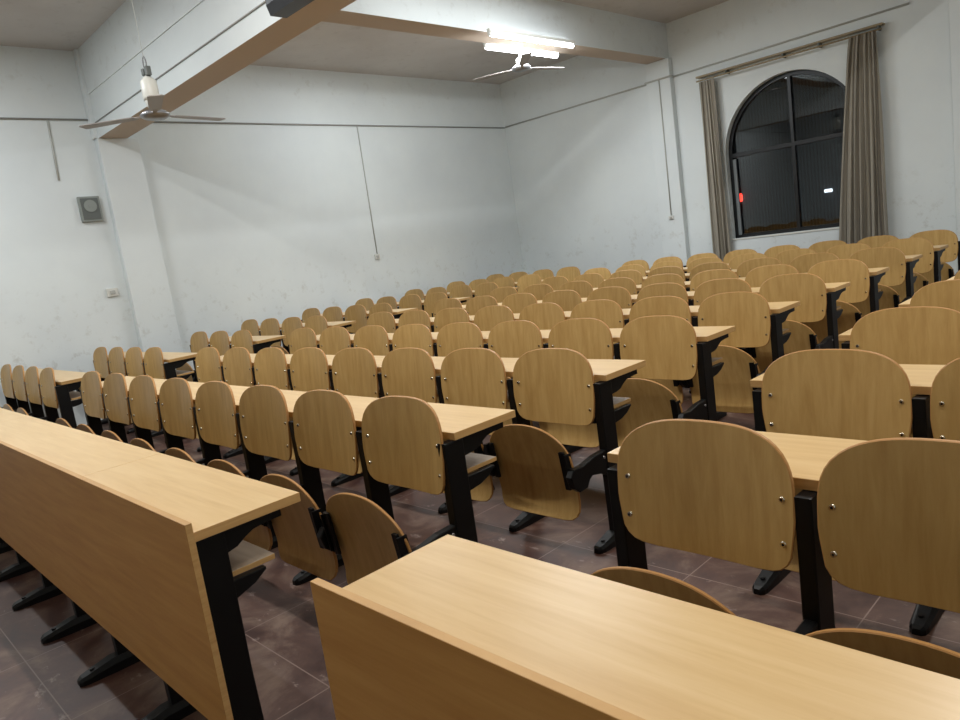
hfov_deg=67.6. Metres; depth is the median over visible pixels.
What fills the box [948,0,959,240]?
pillar
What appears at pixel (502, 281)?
chair
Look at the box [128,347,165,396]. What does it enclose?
chair
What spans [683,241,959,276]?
frame
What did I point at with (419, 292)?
chair
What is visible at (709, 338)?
desk
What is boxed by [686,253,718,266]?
chair
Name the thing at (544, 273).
chair
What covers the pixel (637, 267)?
chair
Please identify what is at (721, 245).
curtain
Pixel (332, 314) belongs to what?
chair
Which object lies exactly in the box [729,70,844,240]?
window
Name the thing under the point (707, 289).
chair
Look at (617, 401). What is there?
shelf
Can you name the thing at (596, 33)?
beam
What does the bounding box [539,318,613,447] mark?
chair
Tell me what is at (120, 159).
pillar
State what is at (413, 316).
chair
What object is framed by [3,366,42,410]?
chair
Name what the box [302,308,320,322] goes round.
chair
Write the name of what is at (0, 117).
conduit
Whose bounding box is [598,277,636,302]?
chair
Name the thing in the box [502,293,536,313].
chair
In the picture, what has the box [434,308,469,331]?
chair
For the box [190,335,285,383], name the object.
desk
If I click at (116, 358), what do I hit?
chair
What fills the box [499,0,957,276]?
wall
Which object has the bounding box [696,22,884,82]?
rail
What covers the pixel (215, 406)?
chair
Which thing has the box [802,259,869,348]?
chair
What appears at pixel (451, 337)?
chair
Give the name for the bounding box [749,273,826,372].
chair
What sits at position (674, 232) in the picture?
pillar
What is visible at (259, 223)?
wall
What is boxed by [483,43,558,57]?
tube light
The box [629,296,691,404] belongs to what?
chair
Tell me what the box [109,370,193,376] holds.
shelf
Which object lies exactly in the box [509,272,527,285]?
chair
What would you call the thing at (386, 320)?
chair
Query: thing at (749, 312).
chair
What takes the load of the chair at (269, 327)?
attached to the desk at (345, 324)
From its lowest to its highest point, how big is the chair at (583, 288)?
0.679 m
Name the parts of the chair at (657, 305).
seat, backrest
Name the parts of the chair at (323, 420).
seat, backrest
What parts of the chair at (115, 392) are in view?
seat, backrest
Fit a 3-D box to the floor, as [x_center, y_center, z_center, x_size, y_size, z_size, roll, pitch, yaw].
[0.047,0.553,5.234,12.450,0.100,10.120,-17,12,-43]
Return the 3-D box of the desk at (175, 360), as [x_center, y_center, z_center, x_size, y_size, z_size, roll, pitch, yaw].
[-3.373,0.333,7.058,0.583,0.720,2.030,-17,12,-43]
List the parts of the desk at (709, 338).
leg, leg, leg, seat arm, leg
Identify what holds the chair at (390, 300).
attached to the desk at (461, 299)
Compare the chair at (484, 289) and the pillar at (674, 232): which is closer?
the chair at (484, 289)
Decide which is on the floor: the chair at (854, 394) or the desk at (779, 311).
the desk at (779, 311)
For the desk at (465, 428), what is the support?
on the floor
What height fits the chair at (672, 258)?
0.679 m
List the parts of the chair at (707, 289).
backrest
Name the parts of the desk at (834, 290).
leg, seat arm, seat arm, leg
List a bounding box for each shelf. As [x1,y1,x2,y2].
[69,391,80,399]
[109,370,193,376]
[195,422,496,472]
[228,540,274,576]
[253,378,630,407]
[434,355,722,364]
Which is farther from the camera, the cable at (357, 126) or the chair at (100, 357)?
the cable at (357, 126)
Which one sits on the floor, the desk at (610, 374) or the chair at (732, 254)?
the desk at (610, 374)
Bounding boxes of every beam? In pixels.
[89,0,355,137]
[323,0,668,63]
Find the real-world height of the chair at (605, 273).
0.679 m
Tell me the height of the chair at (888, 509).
0.679 m
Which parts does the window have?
sill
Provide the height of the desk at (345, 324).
0.720 m
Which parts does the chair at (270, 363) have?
backrest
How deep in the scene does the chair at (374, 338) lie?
5.49 m
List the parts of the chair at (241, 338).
backrest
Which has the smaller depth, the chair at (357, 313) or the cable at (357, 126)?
the chair at (357, 313)
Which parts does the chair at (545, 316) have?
backrest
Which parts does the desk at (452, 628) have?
panel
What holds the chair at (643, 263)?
attached to the frame
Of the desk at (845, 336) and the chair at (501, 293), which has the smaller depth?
the desk at (845, 336)
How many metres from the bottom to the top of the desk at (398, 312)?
0.720 m
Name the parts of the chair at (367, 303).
backrest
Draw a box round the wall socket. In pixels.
[106,288,118,296]
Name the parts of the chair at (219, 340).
backrest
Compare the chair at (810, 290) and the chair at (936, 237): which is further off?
the chair at (936, 237)
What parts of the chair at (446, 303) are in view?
backrest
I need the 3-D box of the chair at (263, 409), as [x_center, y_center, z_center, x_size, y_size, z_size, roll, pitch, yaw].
[-1.016,0.474,3.199,0.287,0.679,0.453,-17,12,-43]
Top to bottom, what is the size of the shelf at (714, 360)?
0.015 m
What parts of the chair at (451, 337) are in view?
backrest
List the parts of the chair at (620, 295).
backrest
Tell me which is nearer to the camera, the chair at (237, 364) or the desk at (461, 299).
the chair at (237, 364)
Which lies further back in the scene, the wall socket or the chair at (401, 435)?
the wall socket
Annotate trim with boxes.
[73,49,98,139]
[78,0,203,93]
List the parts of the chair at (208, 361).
backrest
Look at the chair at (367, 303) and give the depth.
9.82 m
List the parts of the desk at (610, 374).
leg, leg, leg, leg, leg, leg, seat arm, leg, seat arm, leg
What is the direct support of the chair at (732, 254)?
attached to the frame
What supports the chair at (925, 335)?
attached to the desk at (845, 336)
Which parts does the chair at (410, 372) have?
backrest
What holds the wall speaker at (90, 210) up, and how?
attached to the wall at (259, 223)
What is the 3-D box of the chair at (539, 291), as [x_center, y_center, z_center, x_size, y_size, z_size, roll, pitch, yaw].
[0.573,-0.442,7.541,0.287,0.679,0.453,-17,12,-43]
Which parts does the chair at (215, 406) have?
seat, backrest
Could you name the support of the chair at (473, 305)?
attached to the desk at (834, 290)
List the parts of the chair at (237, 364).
backrest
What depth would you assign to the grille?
7.79 m
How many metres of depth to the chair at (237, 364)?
5.30 m
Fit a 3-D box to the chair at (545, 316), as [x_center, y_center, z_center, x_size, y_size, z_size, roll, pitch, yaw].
[0.420,-0.066,5.307,0.287,0.679,0.453,-17,12,-43]
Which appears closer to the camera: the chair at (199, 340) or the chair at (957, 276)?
the chair at (957, 276)
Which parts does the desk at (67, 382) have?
leg, leg, leg, leg, leg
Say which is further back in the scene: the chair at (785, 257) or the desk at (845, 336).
the chair at (785, 257)
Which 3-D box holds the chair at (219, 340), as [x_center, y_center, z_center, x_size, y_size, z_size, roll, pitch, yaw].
[-2.717,0.059,7.343,0.287,0.679,0.453,-17,12,-43]
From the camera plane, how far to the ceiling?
9.02 m
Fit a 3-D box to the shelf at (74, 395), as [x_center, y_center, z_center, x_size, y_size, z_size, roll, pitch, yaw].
[-3.920,0.289,6.535,0.160,0.015,1.958,-17,12,-43]
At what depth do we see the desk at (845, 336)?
3.06 m
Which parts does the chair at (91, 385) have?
seat, backrest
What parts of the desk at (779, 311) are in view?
seat arm, leg, leg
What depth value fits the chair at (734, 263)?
7.74 m
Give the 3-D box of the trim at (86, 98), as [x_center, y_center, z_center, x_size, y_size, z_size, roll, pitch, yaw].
[-4.244,-2.871,7.766,0.100,0.930,0.090,-17,12,-43]
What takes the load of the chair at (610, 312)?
attached to the desk at (779, 311)
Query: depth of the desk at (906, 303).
3.66 m
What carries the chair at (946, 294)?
attached to the desk at (906, 303)
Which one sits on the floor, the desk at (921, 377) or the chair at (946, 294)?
the desk at (921, 377)
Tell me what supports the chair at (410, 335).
attached to the desk at (709, 338)
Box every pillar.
[95,138,182,369]
[645,58,689,265]
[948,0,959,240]
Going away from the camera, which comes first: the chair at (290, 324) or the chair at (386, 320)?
the chair at (386, 320)
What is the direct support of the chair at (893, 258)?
attached to the desk at (911, 260)
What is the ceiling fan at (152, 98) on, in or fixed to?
hanging from the ceiling
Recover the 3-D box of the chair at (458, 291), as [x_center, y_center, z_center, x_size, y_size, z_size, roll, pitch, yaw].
[-0.298,-0.658,9.684,0.287,0.679,0.453,-17,12,-43]
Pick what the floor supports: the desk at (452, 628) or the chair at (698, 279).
the desk at (452, 628)
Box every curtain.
[699,78,730,260]
[839,30,888,243]
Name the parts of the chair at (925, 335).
backrest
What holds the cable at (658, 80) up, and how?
attached to the wall at (583, 177)
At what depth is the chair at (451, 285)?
11.07 m
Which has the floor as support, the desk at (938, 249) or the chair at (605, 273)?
the desk at (938, 249)
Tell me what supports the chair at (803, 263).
attached to the desk at (911, 260)
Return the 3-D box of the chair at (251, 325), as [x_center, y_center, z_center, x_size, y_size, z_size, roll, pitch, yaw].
[-2.820,-0.131,8.635,0.287,0.679,0.453,-17,12,-43]
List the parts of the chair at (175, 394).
seat, backrest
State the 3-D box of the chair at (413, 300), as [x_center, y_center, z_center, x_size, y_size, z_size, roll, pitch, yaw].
[-0.924,-0.472,9.079,0.287,0.679,0.453,-17,12,-43]
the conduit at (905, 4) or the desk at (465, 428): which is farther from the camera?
the conduit at (905, 4)
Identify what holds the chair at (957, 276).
attached to the row
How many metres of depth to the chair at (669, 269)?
7.45 m
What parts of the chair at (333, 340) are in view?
backrest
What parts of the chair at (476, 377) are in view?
seat, backrest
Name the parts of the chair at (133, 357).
backrest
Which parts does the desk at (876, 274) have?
leg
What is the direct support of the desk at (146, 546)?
on the floor
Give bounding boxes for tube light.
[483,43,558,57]
[486,27,574,47]
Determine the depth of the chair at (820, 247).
7.95 m
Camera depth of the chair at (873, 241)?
7.57 m
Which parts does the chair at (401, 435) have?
seat, backrest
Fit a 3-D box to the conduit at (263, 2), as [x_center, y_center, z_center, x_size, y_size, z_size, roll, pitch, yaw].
[-0.820,-2.502,4.323,0.012,0.012,9.590,-17,12,-43]
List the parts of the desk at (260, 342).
leg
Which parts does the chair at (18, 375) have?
backrest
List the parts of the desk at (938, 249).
leg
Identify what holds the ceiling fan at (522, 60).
hanging from the ceiling
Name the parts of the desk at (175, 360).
leg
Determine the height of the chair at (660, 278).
0.679 m
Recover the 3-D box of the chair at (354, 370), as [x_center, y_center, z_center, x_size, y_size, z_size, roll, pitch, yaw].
[-0.774,0.288,4.151,0.287,0.679,0.453,-17,12,-43]
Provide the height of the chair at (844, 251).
0.679 m
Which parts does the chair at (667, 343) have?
seat, backrest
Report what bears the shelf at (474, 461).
attached to the desk at (465, 428)
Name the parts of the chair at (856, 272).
seat, backrest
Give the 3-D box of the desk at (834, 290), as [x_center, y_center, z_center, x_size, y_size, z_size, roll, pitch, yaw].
[0.968,-0.149,6.186,0.583,0.720,4.030,-17,12,-43]
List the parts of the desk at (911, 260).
seat arm, leg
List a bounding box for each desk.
[0,368,101,428]
[0,408,300,719]
[80,376,515,585]
[93,352,196,443]
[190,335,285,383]
[194,354,645,553]
[252,321,355,385]
[288,326,734,453]
[301,308,417,333]
[310,534,959,719]
[374,297,469,309]
[395,301,799,420]
[424,287,518,298]
[431,282,850,393]
[593,267,889,312]
[607,431,864,634]
[611,244,947,282]
[643,254,922,306]
[750,364,944,635]
[838,329,851,348]
[898,298,911,306]
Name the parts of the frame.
leg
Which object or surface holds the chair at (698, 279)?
attached to the desk at (876, 274)
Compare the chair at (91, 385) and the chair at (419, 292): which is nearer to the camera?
the chair at (91, 385)
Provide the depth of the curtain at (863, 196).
8.44 m
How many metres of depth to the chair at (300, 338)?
6.24 m
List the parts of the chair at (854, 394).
seat, backrest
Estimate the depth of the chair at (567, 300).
6.28 m
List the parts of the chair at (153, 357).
backrest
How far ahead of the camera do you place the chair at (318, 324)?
7.62 m
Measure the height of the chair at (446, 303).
0.679 m
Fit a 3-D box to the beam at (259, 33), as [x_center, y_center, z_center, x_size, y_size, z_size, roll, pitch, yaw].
[-0.756,-2.833,4.386,0.300,0.930,9.800,-17,12,-43]
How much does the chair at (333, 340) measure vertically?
0.679 m
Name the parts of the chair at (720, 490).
seat, backrest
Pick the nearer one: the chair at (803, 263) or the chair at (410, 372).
the chair at (410, 372)
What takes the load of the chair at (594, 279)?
attached to the desk at (911, 260)
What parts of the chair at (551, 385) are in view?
seat, backrest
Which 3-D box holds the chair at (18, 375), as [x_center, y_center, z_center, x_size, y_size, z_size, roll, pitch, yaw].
[-4.268,0.408,6.539,0.287,0.679,0.453,-17,12,-43]
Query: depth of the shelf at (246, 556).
1.95 m
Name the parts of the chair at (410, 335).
backrest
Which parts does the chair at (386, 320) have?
backrest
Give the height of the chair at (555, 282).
0.679 m
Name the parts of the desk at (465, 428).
leg, leg, leg, leg, seat arm, leg, seat arm, leg, leg, seat arm, leg, seat arm, leg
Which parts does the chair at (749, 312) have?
seat, backrest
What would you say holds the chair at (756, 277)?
attached to the desk at (876, 274)
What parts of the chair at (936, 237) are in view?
backrest, seat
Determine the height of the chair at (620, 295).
0.679 m
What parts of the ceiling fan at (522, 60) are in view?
blade, down rod, blade, blade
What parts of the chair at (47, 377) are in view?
seat, backrest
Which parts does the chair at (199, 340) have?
seat, backrest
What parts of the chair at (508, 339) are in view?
seat, backrest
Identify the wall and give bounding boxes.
[0,45,523,425]
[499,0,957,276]
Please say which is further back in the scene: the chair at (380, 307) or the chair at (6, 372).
the chair at (380, 307)
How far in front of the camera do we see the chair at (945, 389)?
2.06 m
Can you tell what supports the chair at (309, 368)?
attached to the desk at (610, 374)
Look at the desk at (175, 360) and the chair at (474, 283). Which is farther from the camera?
the chair at (474, 283)
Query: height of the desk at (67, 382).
0.720 m
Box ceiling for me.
[0,0,728,83]
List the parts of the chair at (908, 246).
backrest, seat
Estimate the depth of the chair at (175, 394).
3.98 m
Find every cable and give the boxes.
[46,120,59,179]
[357,126,377,253]
[658,80,671,214]
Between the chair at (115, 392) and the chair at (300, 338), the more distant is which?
the chair at (300, 338)
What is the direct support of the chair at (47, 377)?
attached to the desk at (67, 382)
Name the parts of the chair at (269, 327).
backrest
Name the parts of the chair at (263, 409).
seat, backrest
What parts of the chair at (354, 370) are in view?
backrest, seat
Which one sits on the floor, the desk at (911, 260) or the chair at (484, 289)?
the desk at (911, 260)
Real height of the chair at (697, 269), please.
0.679 m
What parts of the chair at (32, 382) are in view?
seat, backrest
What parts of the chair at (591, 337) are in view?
seat, backrest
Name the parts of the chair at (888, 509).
seat, backrest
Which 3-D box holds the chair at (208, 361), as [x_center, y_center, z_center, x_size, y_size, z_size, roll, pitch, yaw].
[-2.169,0.260,5.584,0.287,0.679,0.453,-17,12,-43]
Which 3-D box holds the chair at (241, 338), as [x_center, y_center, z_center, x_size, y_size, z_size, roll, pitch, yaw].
[-2.368,0.066,6.985,0.287,0.679,0.453,-17,12,-43]
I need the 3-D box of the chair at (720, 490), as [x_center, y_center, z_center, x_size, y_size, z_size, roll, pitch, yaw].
[0.478,0.504,1.664,0.287,0.679,0.453,-17,12,-43]
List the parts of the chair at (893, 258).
seat, backrest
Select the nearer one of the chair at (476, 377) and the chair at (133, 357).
the chair at (476, 377)
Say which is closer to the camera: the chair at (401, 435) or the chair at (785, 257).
the chair at (401, 435)
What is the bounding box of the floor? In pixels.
[0,387,959,719]
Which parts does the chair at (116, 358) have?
backrest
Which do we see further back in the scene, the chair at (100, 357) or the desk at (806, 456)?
the chair at (100, 357)
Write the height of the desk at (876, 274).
0.720 m
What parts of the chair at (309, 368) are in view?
seat, backrest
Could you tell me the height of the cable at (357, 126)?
1.830 m
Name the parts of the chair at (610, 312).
backrest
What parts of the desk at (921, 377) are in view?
leg, leg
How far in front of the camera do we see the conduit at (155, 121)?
9.77 m
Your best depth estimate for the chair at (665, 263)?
8.41 m
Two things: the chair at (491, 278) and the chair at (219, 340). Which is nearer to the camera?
the chair at (219, 340)
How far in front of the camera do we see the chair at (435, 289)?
10.09 m
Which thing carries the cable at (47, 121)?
attached to the wall at (259, 223)
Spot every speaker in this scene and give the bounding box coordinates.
[76,196,103,221]
[265,0,313,17]
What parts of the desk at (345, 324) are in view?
leg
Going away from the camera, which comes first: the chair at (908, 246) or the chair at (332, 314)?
the chair at (908, 246)
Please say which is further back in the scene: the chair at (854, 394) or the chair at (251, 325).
the chair at (251, 325)
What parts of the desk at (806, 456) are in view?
leg, seat arm, leg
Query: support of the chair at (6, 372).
attached to the desk at (67, 382)
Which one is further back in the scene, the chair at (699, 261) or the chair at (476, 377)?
the chair at (699, 261)
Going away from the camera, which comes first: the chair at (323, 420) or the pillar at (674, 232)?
the chair at (323, 420)
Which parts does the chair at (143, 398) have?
seat, backrest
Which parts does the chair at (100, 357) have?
backrest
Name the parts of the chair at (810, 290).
seat, backrest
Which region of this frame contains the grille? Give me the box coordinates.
[80,198,101,219]
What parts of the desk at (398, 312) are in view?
leg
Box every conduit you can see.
[0,117,87,120]
[95,1,264,122]
[153,121,504,128]
[505,2,908,127]
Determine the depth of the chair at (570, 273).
10.54 m
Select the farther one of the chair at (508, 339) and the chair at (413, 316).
the chair at (413, 316)
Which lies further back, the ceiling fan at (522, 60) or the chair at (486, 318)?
the ceiling fan at (522, 60)
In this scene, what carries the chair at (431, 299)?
attached to the desk at (461, 299)
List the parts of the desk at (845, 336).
leg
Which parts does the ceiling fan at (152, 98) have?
blade, motor, blade, blade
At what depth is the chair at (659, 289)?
5.57 m
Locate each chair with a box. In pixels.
[0,364,14,398]
[0,365,27,407]
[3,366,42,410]
[16,367,58,415]
[55,371,105,427]
[76,347,109,398]
[76,373,130,434]
[101,375,160,441]
[105,347,126,417]
[125,347,144,422]
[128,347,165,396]
[130,378,195,451]
[165,381,238,462]
[176,331,208,381]
[193,347,222,438]
[194,331,229,381]
[207,385,291,550]
[221,330,253,381]
[223,347,253,445]
[236,347,288,412]
[241,319,259,344]
[252,318,280,366]
[260,389,358,579]
[272,317,302,353]
[288,328,316,389]
[289,347,329,459]
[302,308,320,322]
[305,315,327,344]
[319,327,350,389]
[320,396,444,584]
[322,306,342,321]
[332,347,378,473]
[345,305,366,343]
[353,298,373,333]
[354,325,389,355]
[356,348,436,430]
[366,312,395,372]
[369,303,392,315]
[376,296,396,314]
[379,324,433,397]
[398,310,431,331]
[399,294,421,309]
[405,289,423,299]
[424,292,446,325]
[426,287,447,297]
[431,298,462,343]
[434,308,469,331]
[436,322,483,402]
[441,348,506,501]
[446,281,465,291]
[449,285,472,304]
[466,296,497,323]
[469,279,487,294]
[474,305,514,343]
[475,282,497,296]
[485,348,594,519]
[486,274,503,281]
[488,320,542,434]
[489,287,517,302]
[493,277,514,287]
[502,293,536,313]
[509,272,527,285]
[510,303,564,377]
[517,274,541,292]
[522,284,552,300]
[533,269,553,279]
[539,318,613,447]
[541,276,568,290]
[542,290,581,310]
[556,267,580,281]
[558,281,592,297]
[570,299,623,382]
[574,273,603,287]
[584,268,610,279]
[587,287,631,350]
[591,419,795,615]
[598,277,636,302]
[609,270,642,294]
[612,315,697,446]
[616,264,645,276]
[622,260,648,270]
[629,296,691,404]
[637,283,688,304]
[641,274,684,288]
[647,266,685,288]
[649,261,683,272]
[653,256,682,265]
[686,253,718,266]
[686,292,770,413]
[687,257,722,272]
[689,262,730,280]
[690,269,737,299]
[694,278,751,349]
[723,249,756,263]
[729,253,766,269]
[737,258,781,277]
[745,264,798,287]
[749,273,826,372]
[761,349,912,580]
[764,245,799,257]
[775,248,815,264]
[790,253,838,272]
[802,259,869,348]
[805,438,959,678]
[808,240,846,252]
[826,243,870,258]
[849,247,905,316]
[850,306,959,437]
[857,235,897,247]
[882,238,933,301]
[909,279,959,311]
[910,230,957,283]
[930,358,959,440]
[954,270,959,279]
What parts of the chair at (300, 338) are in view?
backrest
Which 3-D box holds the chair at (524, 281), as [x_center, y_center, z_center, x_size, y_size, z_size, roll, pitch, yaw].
[0.646,-0.828,9.902,0.287,0.679,0.453,-17,12,-43]
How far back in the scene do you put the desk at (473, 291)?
9.78 m
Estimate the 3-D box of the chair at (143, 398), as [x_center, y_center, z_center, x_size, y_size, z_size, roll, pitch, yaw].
[-2.062,0.453,4.273,0.287,0.679,0.453,-17,12,-43]
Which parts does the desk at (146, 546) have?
leg, leg, leg, panel, leg, leg, leg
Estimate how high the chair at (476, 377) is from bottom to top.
0.679 m
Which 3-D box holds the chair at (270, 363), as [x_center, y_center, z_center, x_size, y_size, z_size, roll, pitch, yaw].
[-1.471,0.274,4.868,0.287,0.679,0.453,-17,12,-43]
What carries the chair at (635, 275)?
attached to the desk at (911, 260)
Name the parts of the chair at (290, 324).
seat, backrest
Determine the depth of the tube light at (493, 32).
7.84 m
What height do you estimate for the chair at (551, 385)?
0.679 m
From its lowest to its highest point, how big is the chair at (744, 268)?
0.679 m
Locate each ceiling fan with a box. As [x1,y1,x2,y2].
[79,0,225,128]
[473,43,564,80]
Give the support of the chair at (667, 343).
attached to the desk at (709, 338)

